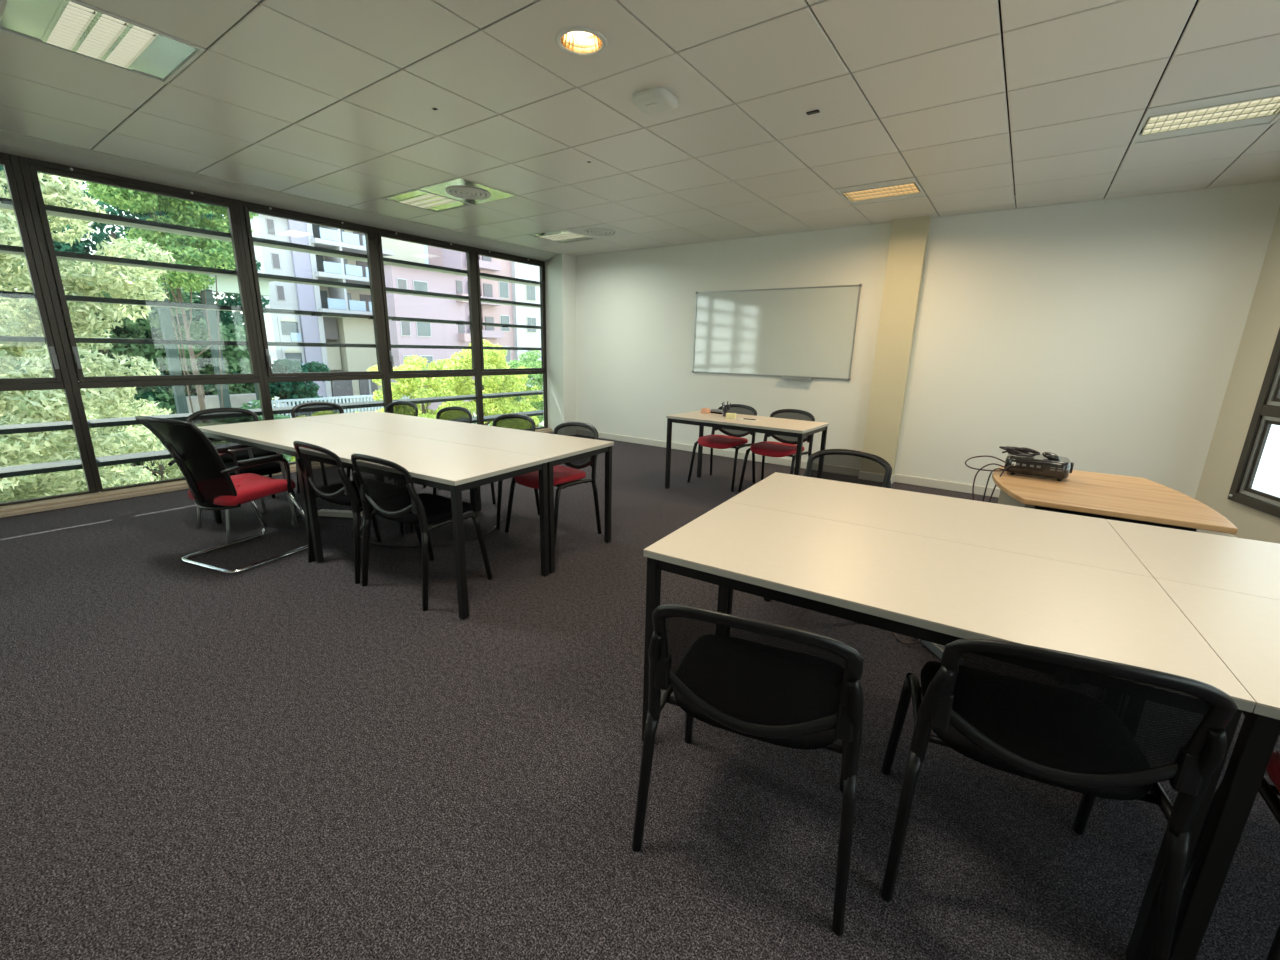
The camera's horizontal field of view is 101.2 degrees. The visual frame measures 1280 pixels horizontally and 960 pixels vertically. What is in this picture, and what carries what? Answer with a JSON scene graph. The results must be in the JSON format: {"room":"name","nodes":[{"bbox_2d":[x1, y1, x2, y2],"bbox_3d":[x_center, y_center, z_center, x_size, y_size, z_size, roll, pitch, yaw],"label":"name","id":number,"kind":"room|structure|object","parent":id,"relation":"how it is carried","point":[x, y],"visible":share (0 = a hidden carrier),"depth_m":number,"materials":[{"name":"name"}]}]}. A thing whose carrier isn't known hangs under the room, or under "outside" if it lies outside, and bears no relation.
{"room":"meeting room","nodes":[
{"label":"meeting room","id":0,"kind":"room"},
{"bbox_2d":[381,237,428,263],"bbox_3d":[-24.722,-20.304,60.794,3.000,21.467,14.933,11,17,34],"label":"sky","id":1,"kind":"structure","parent":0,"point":[402,250],"depth_m":56.40,"materials":[{"name":"white"}]},
{"bbox_2d":[543,253,576,431],"bbox_3d":[-1.387,-2.116,8.438,0.720,2.740,0.316,11,17,34],"label":"wall","id":2,"kind":"structure","parent":0,"point":[560,271],"depth_m":8.28,"materials":[{"name":"paint"}]},
{"bbox_2d":[0,428,552,517],"bbox_3d":[-4.175,-0.046,5.415,0.320,0.055,8.900,11,17,34],"label":"sill","id":3,"kind":"structure","parent":2,"relation":"attached to","point":[65,502],"depth_m":4.53,"materials":[{"name":"wood"}]},
{"bbox_2d":[0,152,96,505],"bbox_3d":[-5.154,-1.028,3.749,0.112,2.680,1.400,11,17,34],"label":"window","id":4,"kind":"structure","parent":3,"relation":"on","point":[61,379],"depth_m":4.20,"materials":[{"name":"brown metal"}]},
{"bbox_2d":[18,156,275,492],"bbox_3d":[-4.338,-1.283,4.854,0.112,2.680,1.395,11,17,34],"label":"window","id":5,"kind":"structure","parent":3,"relation":"on","point":[29,167],"depth_m":4.54,"materials":[{"name":"brown metal"}]},
{"bbox_2d":[237,200,388,464],"bbox_3d":[-3.540,-1.533,5.933,0.112,2.680,1.335,11,17,34],"label":"window","id":6,"kind":"structure","parent":3,"relation":"on","point":[244,208],"depth_m":5.64,"materials":[{"name":"brown metal"}]},
{"bbox_2d":[373,227,481,424],"bbox_3d":[-2.742,-1.783,7.012,0.112,2.680,1.395,11,17,34],"label":"window","id":7,"kind":"structure","parent":3,"relation":"on","point":[378,233],"depth_m":6.82,"materials":[{"name":"brown metal"}]},
{"bbox_2d":[473,247,547,428],"bbox_3d":[-1.952,-2.039,8.114,0.072,2.680,1.365,11,17,34],"label":"window","id":8,"kind":"structure","parent":2,"relation":"in","point":[476,251],"depth_m":7.95,"materials":[{"name":"brown metal"}]},
{"bbox_2d":[0,432,1279,959],"bbox_3d":[0.074,0.904,2.549,10.943,0.200,9.386,11,17,34],"label":"floor","id":9,"kind":"structure","parent":0,"point":[289,757],"depth_m":1.74,"materials":[{"name":"carpet"}]},
{"bbox_2d":[135,416,307,574],"bbox_3d":[-2.621,0.040,3.353,0.581,0.958,0.694,7,15,21],"label":"armchair","id":10,"kind":"object","parent":9,"relation":"on","point":[211,486],"visible":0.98,"depth_m":3.17,"materials":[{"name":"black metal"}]},
{"bbox_2d":[186,408,296,523],"bbox_3d":[-3.317,-0.157,4.350,0.566,0.832,0.570,11,17,34],"label":"chair","id":11,"kind":"object","parent":9,"relation":"on","point":[214,416],"visible":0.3,"depth_m":4.37,"materials":[{"name":"black plastic"}]},
{"bbox_2d":[197,437,297,542],"bbox_3d":[-3.007,-0.031,3.883,0.564,0.825,0.553,10,17,32],"label":"armchair","id":12,"kind":"object","parent":9,"relation":"on","point":[272,467],"visible":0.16,"depth_m":3.90,"materials":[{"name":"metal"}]},
{"bbox_2d":[198,418,402,560],"bbox_3d":[-2.533,0.002,3.945,1.398,0.752,0.698,9,16,29],"label":"table","id":13,"kind":"object","parent":9,"relation":"on","point":[278,435],"visible":0.56,"depth_m":3.74,"materials":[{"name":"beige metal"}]},
{"bbox_2d":[291,402,353,492],"bbox_3d":[-2.895,-0.305,4.987,0.566,0.832,0.570,9,16,28],"label":"chair","id":14,"kind":"object","parent":9,"relation":"on","point":[307,409],"visible":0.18,"depth_m":5.02,"materials":[{"name":"black plastic"}]},
{"bbox_2d":[318,509,362,517],"bbox_3d":[-2.463,0.273,4.312,0.360,0.052,0.060,3,14,5],"label":"power strip","id":15,"kind":"object","parent":9,"relation":"on","point":[323,512],"visible":0.84,"depth_m":4.29,"materials":[{"name":"grey plastic"}]},
{"bbox_2d":[293,441,428,583],"bbox_3d":[-1.791,0.133,3.337,0.570,0.832,0.566,10,16,31],"label":"chair","id":16,"kind":"object","parent":9,"relation":"on","point":[328,477],"visible":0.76,"depth_m":3.08,"materials":[{"name":"black plastic"}]},
{"bbox_2d":[298,411,474,510],"bbox_3d":[-2.177,-0.136,4.532,1.398,0.752,0.698,9,16,29],"label":"table","id":17,"kind":"object","parent":9,"relation":"on","point":[371,420],"visible":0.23,"depth_m":4.40,"materials":[{"name":"beige laminate"}]},
{"bbox_2d":[346,401,426,487],"bbox_3d":[-2.475,-0.326,5.109,0.570,0.832,0.566,9,16,28],"label":"chair","id":18,"kind":"object","parent":9,"relation":"on","point":[400,407],"visible":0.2,"depth_m":5.25,"materials":[{"name":"black plastic"}]},
{"bbox_2d":[351,453,492,610],"bbox_3d":[-1.277,0.221,3.034,0.570,0.832,0.566,9,16,29],"label":"chair","id":19,"kind":"object","parent":9,"relation":"on","point":[384,484],"visible":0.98,"depth_m":2.82,"materials":[{"name":"black plastic"}]},
{"bbox_2d":[303,434,548,619],"bbox_3d":[-1.328,0.202,3.261,1.398,0.752,0.698,9,16,29],"label":"table","id":20,"kind":"object","parent":9,"relation":"on","point":[456,468],"visible":0.87,"depth_m":3.05,"materials":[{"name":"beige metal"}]},
{"bbox_2d":[433,406,471,494],"bbox_3d":[-1.845,-0.228,4.780,0.570,0.832,0.566,10,16,31],"label":"chair","id":21,"kind":"object","parent":9,"relation":"on","point":[458,414],"visible":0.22,"depth_m":4.91,"materials":[{"name":"black plastic"}]},
{"bbox_2d":[401,424,613,573],"bbox_3d":[-0.972,0.064,3.848,1.398,0.752,0.698,9,16,29],"label":"table","id":22,"kind":"object","parent":9,"relation":"on","point":[560,449],"visible":0.79,"depth_m":3.67,"materials":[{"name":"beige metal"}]},
{"bbox_2d":[490,414,539,529],"bbox_3d":[-1.187,-0.107,4.359,0.570,0.832,0.566,10,16,30],"label":"chair","id":23,"kind":"object","parent":9,"relation":"on","point":[512,421],"visible":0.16,"depth_m":4.46,"materials":[{"name":"black plastic"}]},
{"bbox_2d":[505,422,601,544],"bbox_3d":[-0.640,0.001,3.980,0.570,0.832,0.566,13,18,38],"label":"chair","id":24,"kind":"object","parent":9,"relation":"on","point":[563,476],"visible":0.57,"depth_m":3.95,"materials":[{"name":"black metal"}]},
{"bbox_2d":[687,404,756,490],"bbox_3d":[0.915,-0.379,5.652,0.570,0.832,0.566,12,18,37],"label":"chair","id":25,"kind":"object","parent":9,"relation":"on","point":[734,440],"visible":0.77,"depth_m":5.65,"materials":[{"name":"red fabric"}]},
{"bbox_2d":[665,410,828,488],"bbox_3d":[1.022,-0.228,5.213,1.398,0.752,0.698,12,17,35],"label":"table","id":26,"kind":"object","parent":9,"relation":"on","point":[800,429],"visible":0.73,"depth_m":4.98,"materials":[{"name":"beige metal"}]},
{"bbox_2d":[700,408,709,412],"bbox_3d":[0.693,-0.735,5.554,0.093,0.050,0.084,11,17,34],"label":"pouch","id":27,"kind":"object","parent":26,"relation":"on","point":[703,410],"visible":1,"depth_m":5.52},
{"bbox_2d":[710,409,723,413],"bbox_3d":[0.819,-0.720,5.527,0.060,0.040,0.150,-11,19,-41],"label":"eraser","id":28,"kind":"object","parent":26,"relation":"on","point":[716,411],"visible":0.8,"depth_m":5.50,"materials":[{"name":"grey plastic"}]},
{"bbox_2d":[726,413,735,418],"bbox_3d":[0.891,-0.627,5.141,0.090,0.050,0.060,7,15,20],"label":"box","id":29,"kind":"object","parent":26,"relation":"on","point":[728,415],"visible":1,"depth_m":5.12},
{"bbox_2d":[632,604,863,935],"bbox_3d":[0.330,0.645,1.491,0.570,0.832,0.566,7,15,22],"label":"chair","id":30,"kind":"object","parent":9,"relation":"on","point":[775,684],"visible":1,"depth_m":1.24,"materials":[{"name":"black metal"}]},
{"bbox_2d":[738,409,814,491],"bbox_3d":[1.403,-0.277,5.290,0.570,0.832,0.566,13,18,40],"label":"chair","id":31,"kind":"object","parent":9,"relation":"on","point":[788,448],"visible":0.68,"depth_m":5.29,"materials":[{"name":"red fabric"}]},
{"bbox_2d":[803,449,891,623],"bbox_3d":[1.120,0.270,3.070,0.570,0.832,0.566,11,17,34],"label":"chair","id":32,"kind":"object","parent":9,"relation":"on","point":[843,465],"visible":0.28,"depth_m":3.19,"materials":[{"name":"black plastic"}]},
{"bbox_2d":[892,632,921,644],"bbox_3d":[1.344,0.760,2.761,0.120,0.032,0.362,0,14,-7],"label":"cable","id":33,"kind":"object","parent":9,"relation":"on","point":[920,640],"visible":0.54,"depth_m":2.60,"materials":[{"name":"black plastic"}]},
{"bbox_2d":[918,639,944,658],"bbox_3d":[1.444,0.805,2.560,0.060,0.052,0.300,0,14,-6],"label":"power strip","id":34,"kind":"object","parent":9,"relation":"on","point":[937,649],"visible":0.19,"depth_m":2.52,"materials":[{"name":"grey plastic"}]},
{"bbox_2d":[727,472,1152,613],"bbox_3d":[1.148,0.492,2.338,1.398,0.752,0.698,10,16,30],"label":"table","id":35,"kind":"object","parent":9,"relation":"on","point":[1071,538],"visible":0.44,"depth_m":2.15,"materials":[{"name":"beige laminate"}]},
{"bbox_2d":[642,501,1255,959],"bbox_3d":[0.781,0.628,1.758,1.398,0.752,0.698,10,16,30],"label":"table","id":36,"kind":"object","parent":9,"relation":"on","point":[942,592],"visible":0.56,"depth_m":1.50,"materials":[{"name":"beige laminate"}]},
{"bbox_2d":[881,639,1237,959],"bbox_3d":[0.992,0.692,1.366,0.570,0.832,0.566,7,15,23],"label":"chair","id":37,"kind":"object","parent":9,"relation":"on","point":[1093,727],"visible":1,"depth_m":1.13,"materials":[{"name":"black plastic"}]},
{"bbox_2d":[992,467,1237,533],"bbox_3d":[2.322,0.403,2.810,0.855,0.752,1.030,11,17,34],"label":"table","id":38,"kind":"object","parent":9,"relation":"on","point":[1138,500],"visible":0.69,"depth_m":2.50,"materials":[{"name":"brown wood"}]},
{"bbox_2d":[965,455,1006,471],"bbox_3d":[2.001,-0.096,3.020,0.225,0.076,0.098,11,17,34],"label":"cable","id":39,"kind":"object","parent":38,"relation":"on","point":[985,455],"visible":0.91,"depth_m":3.03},
{"bbox_2d":[972,463,1005,499],"bbox_3d":[1.977,0.294,3.088,0.184,0.797,0.096,0,14,-7],"label":"cable","id":40,"kind":"object","parent":38,"relation":"hanging from","point":[991,463],"visible":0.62,"depth_m":3.04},
{"bbox_2d":[982,468,1003,501],"bbox_3d":[2.021,0.314,3.063,0.115,0.778,0.070,-6,16,-28],"label":"cable","id":41,"kind":"object","parent":38,"relation":"hanging from","point":[996,468],"visible":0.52,"depth_m":3.00,"materials":[{"name":"black rubber"}]},
{"bbox_2d":[989,464,1013,502],"bbox_3d":[1.920,0.315,2.994,0.297,0.834,0.035,1,14,-3],"label":"cable","id":42,"kind":"object","parent":38,"relation":"hanging from","point":[1011,464],"visible":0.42,"depth_m":2.92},
{"bbox_2d":[1004,453,1073,480],"bbox_3d":[2.235,-0.077,2.951,0.303,0.106,0.253,12,17,36],"label":"projector","id":43,"kind":"object","parent":38,"relation":"on","point":[1038,465],"visible":0.92,"depth_m":2.87,"materials":[{"name":"black plastic"}]},
{"bbox_2d":[999,446,1039,456],"bbox_3d":[2.143,-0.161,2.970,0.188,0.039,0.103,7,15,21],"label":"cable","id":44,"kind":"object","parent":43,"relation":"on","point":[1017,451],"visible":1,"depth_m":2.96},
{"bbox_2d":[1042,452,1059,459],"bbox_3d":[2.261,-0.130,2.889,0.060,0.041,0.087,-6,16,-27],"label":"mouse","id":45,"kind":"object","parent":43,"relation":"on","point":[1048,455],"visible":0.99,"depth_m":2.87,"materials":[{"name":"black plastic"}]},
{"bbox_2d":[1106,519,1279,599],"bbox_3d":[2.340,0.697,1.632,1.398,0.752,0.698,10,16,30],"label":"table","id":46,"kind":"object","parent":9,"relation":"on","point":[1233,564],"visible":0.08,"depth_m":1.77,"materials":[{"name":"beige laminate"}]},
{"bbox_2d":[1154,578,1279,959],"bbox_3d":[1.972,0.833,1.052,1.398,0.752,0.698,10,16,30],"label":"table","id":47,"kind":"object","parent":9,"relation":"on","point":[1243,630],"visible":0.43,"depth_m":1.14,"materials":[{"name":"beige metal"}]},
{"bbox_2d":[1185,751,1279,959],"bbox_3d":[1.595,0.795,1.013,0.570,0.832,0.566,10,16,31],"label":"chair","id":48,"kind":"object","parent":9,"relation":"on","point":[1269,792],"visible":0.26,"depth_m":1.21,"materials":[{"name":"black plastic"}]},
{"bbox_2d":[0,0,1279,255],"bbox_3d":[0.277,-1.930,1.679,10.543,0.251,9.286,11,17,34],"label":"ceiling","id":49,"kind":"structure","parent":0,"point":[355,104],"depth_m":2.98,"materials":[{"name":"tile"}]},
{"bbox_2d":[0,0,205,83],"bbox_3d":[-2.517,-2.091,2.448,0.617,0.064,0.617,11,17,34],"label":"ceiling light","id":50,"kind":"object","parent":49,"relation":"attached to","point":[76,27],"visible":0.93,"depth_m":2.44,"materials":[{"name":"white plastic"}]},
{"bbox_2d":[381,188,473,212],"bbox_3d":[-2.070,-2.748,5.128,0.617,0.064,0.617,11,17,34],"label":"ceiling light","id":51,"kind":"object","parent":49,"relation":"attached to","point":[417,198],"visible":0.77,"depth_m":5.12,"materials":[{"name":"white plastic"}]},
{"bbox_2d":[420,178,515,204],"bbox_3d":[-1.564,-2.612,4.786,0.600,0.019,0.600,11,17,34],"label":"ceiling vent","id":52,"kind":"object","parent":49,"relation":"in","point":[460,189],"visible":1,"depth_m":4.74,"materials":[{"name":"white plastic"}]},
{"bbox_2d":[527,229,596,243],"bbox_3d":[-0.974,-3.091,6.610,0.617,0.064,0.617,11,17,34],"label":"ceiling light","id":53,"kind":"object","parent":49,"relation":"attached to","point":[562,236],"visible":0.81,"depth_m":6.61,"materials":[{"name":"white plastic"}]},
{"bbox_2d":[555,26,606,56],"bbox_3d":[-0.265,-2.031,2.379,0.236,0.096,0.236,11,17,34],"label":"recessed light","id":54,"kind":"object","parent":49,"relation":"in","point":[577,41],"visible":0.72,"depth_m":2.44,"materials":[{"name":"white plastic"}]},
{"bbox_2d":[565,224,634,238],"bbox_3d":[-0.468,-2.955,6.268,0.600,0.019,0.600,11,17,34],"label":"ceiling vent","id":55,"kind":"object","parent":49,"relation":"in","point":[598,231],"visible":1,"depth_m":6.22,"materials":[{"name":"white plastic"}]},
{"bbox_2d":[632,87,677,114],"bbox_3d":[0.085,-2.088,2.907,0.215,0.047,0.215,10,16,30],"label":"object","id":56,"kind":"object","parent":49,"relation":"attached to","point":[656,100],"visible":1,"depth_m":2.86,"materials":[{"name":"white plastic"}]},
{"bbox_2d":[806,110,819,114],"bbox_3d":[0.997,-2.118,3.027,0.070,0.007,0.032,11,17,34],"label":"ceiling sensor","id":57,"kind":"object","parent":49,"relation":"attached to","point":[814,111],"visible":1,"depth_m":3.02,"materials":[{"name":"black plastic"}]},
{"bbox_2d":[834,175,926,205],"bbox_3d":[2.067,-2.491,4.501,0.617,0.064,0.617,11,17,34],"label":"ceiling light","id":58,"kind":"object","parent":49,"relation":"attached to","point":[904,188],"visible":0.85,"depth_m":4.49,"materials":[{"name":"white plastic"}]},
{"bbox_2d":[1131,85,1279,144],"bbox_3d":[3.223,-2.077,2.952,0.617,0.064,0.617,11,17,34],"label":"ceiling light","id":59,"kind":"object","parent":49,"relation":"attached to","point":[1259,106],"visible":0.98,"depth_m":2.96,"materials":[{"name":"white plastic"}]},
{"bbox_2d":[576,181,1279,498],"bbox_3d":[1.731,-1.650,6.543,7.900,3.300,0.200,11,17,34],"label":"wall","id":60,"kind":"structure","parent":0,"point":[1104,336],"depth_m":5.14,"materials":[{"name":"paint"}]},
{"bbox_2d":[692,284,861,380],"bbox_3d":[1.560,-1.801,6.457,2.084,1.057,0.080,11,17,34],"label":"whiteboard","id":61,"kind":"object","parent":60,"relation":"attached to","point":[808,333],"visible":1,"depth_m":6.39,"materials":[{"name":"grey plastic"}]},
{"bbox_2d":[779,377,812,379],"bbox_3d":[1.885,-1.230,6.341,0.400,0.020,0.068,11,17,34],"label":"tray","id":62,"kind":"object","parent":61,"relation":"on","point":[805,378],"depth_m":6.30,"materials":[{"name":"grey metal"}]},
{"bbox_2d":[598,432,999,497],"bbox_3d":[1.846,-0.210,6.588,7.216,0.090,0.140,11,17,34],"label":"baseboard","id":63,"kind":"structure","parent":60,"relation":"attached to","point":[966,488],"depth_m":6.67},
{"bbox_2d":[863,216,930,474],"bbox_3d":[2.738,-1.329,5.686,0.340,2.740,0.136,11,17,34],"label":"pillar","id":64,"kind":"structure","parent":60,"relation":"attached to","point":[908,242],"depth_m":5.57,"materials":[{"name":"beige paint"}]},
{"bbox_2d":[1195,206,1279,543],"bbox_3d":[3.284,0.025,-0.019,0.050,3.300,9.948,6,15,19],"label":"wall","id":65,"kind":"structure","parent":0,"point":[1262,325],"depth_m":4.11,"materials":[{"name":"paint"}]},
{"bbox_2d":[1196,529,1236,537],"bbox_3d":[3.225,1.385,0.330,0.026,0.090,9.348,6,15,19],"label":"baseboard","id":66,"kind":"structure","parent":65,"relation":"attached to","point":[1198,530],"depth_m":4.26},
{"bbox_2d":[1227,328,1279,517],"bbox_3d":[4.210,-0.452,2.600,0.088,1.900,2.880,6,15,19],"label":"window","id":67,"kind":"structure","parent":65,"relation":"in","point":[1266,413],"depth_m":3.92,"materials":[{"name":"brown metal"}]},
{"bbox_3d":[-2.553,0.245,-1.472,11.093,3.300,0.200,11,17,34],"label":"wall","id":68,"kind":"structure","parent":0,"visible":0},
{"bbox_2d":[0,390,542,434],"bbox_3d":[-4.279,-0.721,5.652,0.330,0.042,9.600,11,17,34],"label":"louvres","id":69,"kind":"object","parent":68,"relation":"attached to","point":[108,422],"visible":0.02,"depth_m":5.17,"materials":[{"name":"metal"}]},
{"bbox_3d":[-4.641,-2.770,4.298,0.850,0.340,11.586,11,17,34],"label":"wall","id":70,"kind":"structure","parent":0,"visible":0},
{"bbox_2d":[0,130,558,260],"bbox_3d":[-3.905,-2.641,4.653,0.525,0.068,8.960,11,17,34],"label":"trim","id":71,"kind":"structure","parent":70,"relation":"attached to","point":[12,143],"depth_m":4.81,"materials":[{"name":"paint"}]},
{"label":"outside","id":72,"kind":"structure","parent":0,"visible":0},
{"bbox_2d":[1252,424,1279,496],"bbox_3d":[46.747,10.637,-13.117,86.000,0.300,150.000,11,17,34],"label":"window pane","id":73,"kind":"structure","parent":72,"point":[1267,478],"depth_m":30.89,"materials":[{"name":"glass"}]},
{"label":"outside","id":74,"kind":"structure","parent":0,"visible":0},
{"bbox_2d":[186,393,256,412],"bbox_3d":[-17.473,-2.094,22.562,0.400,3.105,3.060,11,17,34],"label":"wall","id":75,"kind":"structure","parent":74,"point":[211,401],"depth_m":21.78,"materials":[{"name":"paint"}]},
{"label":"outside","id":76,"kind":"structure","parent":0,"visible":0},
{"bbox_2d":[44,398,543,476],"bbox_3d":[-38.826,-6.392,46.191,103.000,0.300,150.000,11,17,34],"label":"ground","id":77,"kind":"structure","parent":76,"point":[474,414],"depth_m":44.79,"materials":[{"name":"green plant"}]},
{"bbox_2d":[0,165,114,464],"bbox_3d":[-25.087,-6.370,20.322,7.079,13.534,7.255,11,17,34],"label":"tree","id":78,"kind":"object","parent":77,"relation":"on","point":[76,245],"visible":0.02,"depth_m":21.29,"materials":[{"name":"green plant"}]},
{"bbox_2d":[1,170,162,399],"bbox_3d":[-31.140,-9.582,26.955,8.781,16.269,9.235,4,14,10],"label":"tree","id":79,"kind":"object","parent":77,"relation":"on","point":[101,228],"visible":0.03,"depth_m":27.53,"materials":[{"name":"green plant"}]},
{"bbox_2d":[0,170,175,502],"bbox_3d":[-11.015,-1.514,7.936,6.173,10.973,6.231,0,14,-7],"label":"conifer tree","id":80,"kind":"object","parent":77,"relation":"on","point":[78,278],"visible":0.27,"depth_m":8.54,"materials":[{"name":"green plant"}]},
{"bbox_2d":[0,259,204,476],"bbox_3d":[-21.494,-4.232,20.953,6.667,9.257,6.193,-5,15,-25],"label":"tree","id":81,"kind":"object","parent":77,"relation":"on","point":[156,352],"visible":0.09,"depth_m":21.12,"materials":[{"name":"green plant"}]},
{"bbox_2d":[25,395,183,493],"bbox_3d":[-11.652,0.556,11.883,5.109,4.844,5.262,10,16,30],"label":"bushy tree","id":82,"kind":"object","parent":77,"relation":"on","point":[174,471],"visible":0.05,"depth_m":11.75,"materials":[{"name":"green plant"}]},
{"bbox_2d":[0,192,224,401],"bbox_3d":[-24.701,-7.853,24.692,7.826,14.316,7.925,10,16,30],"label":"tree","id":83,"kind":"object","parent":77,"relation":"on","point":[118,212],"visible":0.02,"depth_m":23.57,"materials":[{"name":"green plant"}]},
{"bbox_2d":[90,353,174,480],"bbox_3d":[-20.217,-2.209,20.838,3.430,5.474,3.392,0,14,-6],"label":"shrub","id":84,"kind":"object","parent":77,"relation":"on","point":[145,395],"visible":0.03,"depth_m":20.38,"materials":[{"name":"green plant"}]},
{"bbox_2d":[84,181,257,412],"bbox_3d":[-12.536,-3.350,14.797,3.269,10.937,4.153,11,17,34],"label":"broadleaf tree","id":85,"kind":"object","parent":77,"relation":"on","point":[182,246],"visible":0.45,"depth_m":13.86,"materials":[{"name":"green plant"}]},
{"bbox_2d":[136,215,243,370],"bbox_3d":[-27.340,-10.029,32.206,6.868,14.775,6.805,1,14,-2],"label":"tree","id":86,"kind":"object","parent":77,"relation":"on","point":[218,293],"visible":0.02,"depth_m":32.99,"materials":[{"name":"green plant"}]},
{"bbox_2d":[115,210,269,360],"bbox_3d":[-21.281,-7.577,25.986,5.609,13.315,5.132,-1,14,-9],"label":"tree","id":87,"kind":"object","parent":77,"relation":"on","point":[197,314],"visible":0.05,"depth_m":25.46,"materials":[{"name":"green plant"}]},
{"bbox_2d":[163,355,243,403],"bbox_3d":[-19.675,-3.137,24.525,3.345,5.486,3.548,4,14,9],"label":"shrub","id":88,"kind":"object","parent":77,"relation":"on","point":[201,362],"visible":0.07,"depth_m":23.12,"materials":[{"name":"green plant"}]},
{"bbox_2d":[154,318,275,407],"bbox_3d":[-19.789,-3.963,24.697,4.968,7.009,4.750,4,14,9],"label":"tree","id":89,"kind":"object","parent":77,"relation":"on","point":[196,331],"visible":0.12,"depth_m":23.49,"materials":[{"name":"green plant"}]},
{"bbox_2d":[240,399,292,461],"bbox_3d":[-13.687,-0.914,19.116,2.692,4.075,2.290,-8,17,-34],"label":"shrub","id":90,"kind":"object","parent":77,"relation":"on","point":[257,406],"visible":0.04,"depth_m":18.79,"materials":[{"name":"green plant"}]},
{"bbox_2d":[269,359,329,461],"bbox_3d":[-17.190,-3.367,26.160,3.295,5.257,4.370,11,17,34],"label":"shrub","id":91,"kind":"object","parent":77,"relation":"on","point":[285,390],"visible":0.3,"depth_m":25.23,"materials":[{"name":"green plant"}]},
{"bbox_2d":[250,214,393,409],"bbox_3d":[-28.774,-15.418,46.386,10.200,18.240,10.320,11,17,34],"label":"apartment building","id":92,"kind":"structure","parent":77,"relation":"on","point":[284,295],"depth_m":42.84,"materials":[{"name":"white concrete"}]},
{"bbox_2d":[248,392,426,417],"bbox_3d":[-13.899,-3.112,25.240,0.060,1.820,8.164,11,17,34],"label":"railing","id":93,"kind":"object","parent":77,"relation":"on","point":[343,398],"visible":0.27,"depth_m":24.49,"materials":[{"name":"metal"}]},
{"bbox_2d":[357,355,475,418],"bbox_3d":[-7.914,-1.464,18.454,4.398,5.734,3.961,-6,16,-28],"label":"tree","id":94,"kind":"object","parent":77,"relation":"on","point":[447,385],"visible":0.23,"depth_m":18.14,"materials":[{"name":"green plant"}]},
{"bbox_2d":[384,264,470,413],"bbox_3d":[-16.228,-10.826,41.251,4.200,11.147,6.523,11,17,34],"label":"apartment building","id":95,"kind":"structure","parent":77,"relation":"on","point":[398,305],"depth_m":40.22,"materials":[{"name":"pink concrete"}]},
{"bbox_2d":[427,246,541,403],"bbox_3d":[-12.994,-17.477,57.178,9.000,17.080,19.180,11,17,34],"label":"apartment building","id":96,"kind":"structure","parent":77,"relation":"on","point":[491,289],"depth_m":51.12,"materials":[{"name":"pink concrete"}]},
{"bbox_2d":[427,339,542,425],"bbox_3d":[-5.920,-2.368,21.037,3.661,6.329,4.603,5,14,14],"label":"tree","id":97,"kind":"object","parent":77,"relation":"on","point":[493,359],"visible":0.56,"depth_m":19.80,"materials":[{"name":"green plant"}]},
{"bbox_2d":[503,350,543,426],"bbox_3d":[-5.038,-2.921,24.047,3.958,5.987,3.839,-4,15,-20],"label":"tree","id":98,"kind":"object","parent":77,"relation":"on","point":[534,362],"visible":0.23,"depth_m":23.07,"materials":[{"name":"green plant"}]},
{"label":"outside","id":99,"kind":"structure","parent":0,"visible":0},
{"bbox_3d":[-9.215,-0.701,25.622,5.000,0.210,110.000,11,17,34],"label":"road","id":100,"kind":"object","parent":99,"visible":0},
{"bbox_2d":[100,266,272,413],"bbox_3d":[-17.393,-3.872,20.661,5.300,7.880,4.320,11,17,34],"label":"pavilion","id":101,"kind":"object","parent":100,"relation":"on","point":[225,284],"visible":0.3,"depth_m":18.77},
{"bbox_3d":[-5.111,-1.189,4.647,0.060,3.200,0.060,11,17,34],"label":"post","id":102,"kind":"object","parent":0,"visible":0},
{"bbox_2d":[0,197,539,286],"bbox_3d":[-4.237,-2.431,5.225,0.330,0.042,9.600,11,17,34],"label":"louvres","id":103,"kind":"object","parent":102,"relation":"attached to","point":[5,203],"visible":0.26,"depth_m":5.22,"materials":[{"name":"metal"}]},
{"bbox_2d":[0,244,539,307],"bbox_3d":[-4.245,-2.096,5.309,0.330,0.042,9.600,11,17,34],"label":"louvres","id":104,"kind":"object","parent":102,"relation":"attached to","point":[6,249],"visible":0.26,"depth_m":5.25,"materials":[{"name":"metal"}]},
{"bbox_2d":[0,291,540,328],"bbox_3d":[-4.248,-1.757,5.390,0.342,0.050,9.600,11,17,34],"label":"louvres","id":105,"kind":"object","parent":102,"relation":"attached to","point":[5,294],"visible":0.77,"depth_m":5.26,"materials":[{"name":"metal"}]},
{"bbox_2d":[0,336,540,349],"bbox_3d":[-4.261,-1.427,5.476,0.330,0.042,9.600,11,17,34],"label":"louvres","id":106,"kind":"object","parent":102,"relation":"attached to","point":[2,338],"visible":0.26,"depth_m":5.27,"materials":[{"name":"metal"}]},
{"bbox_2d":[0,410,542,477],"bbox_3d":[-4.287,-0.382,5.736,0.330,0.042,9.600,11,17,34],"label":"louvres","id":107,"kind":"object","parent":102,"relation":"attached to","point":[48,467],"visible":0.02,"depth_m":4.74,"materials":[{"name":"metal"}]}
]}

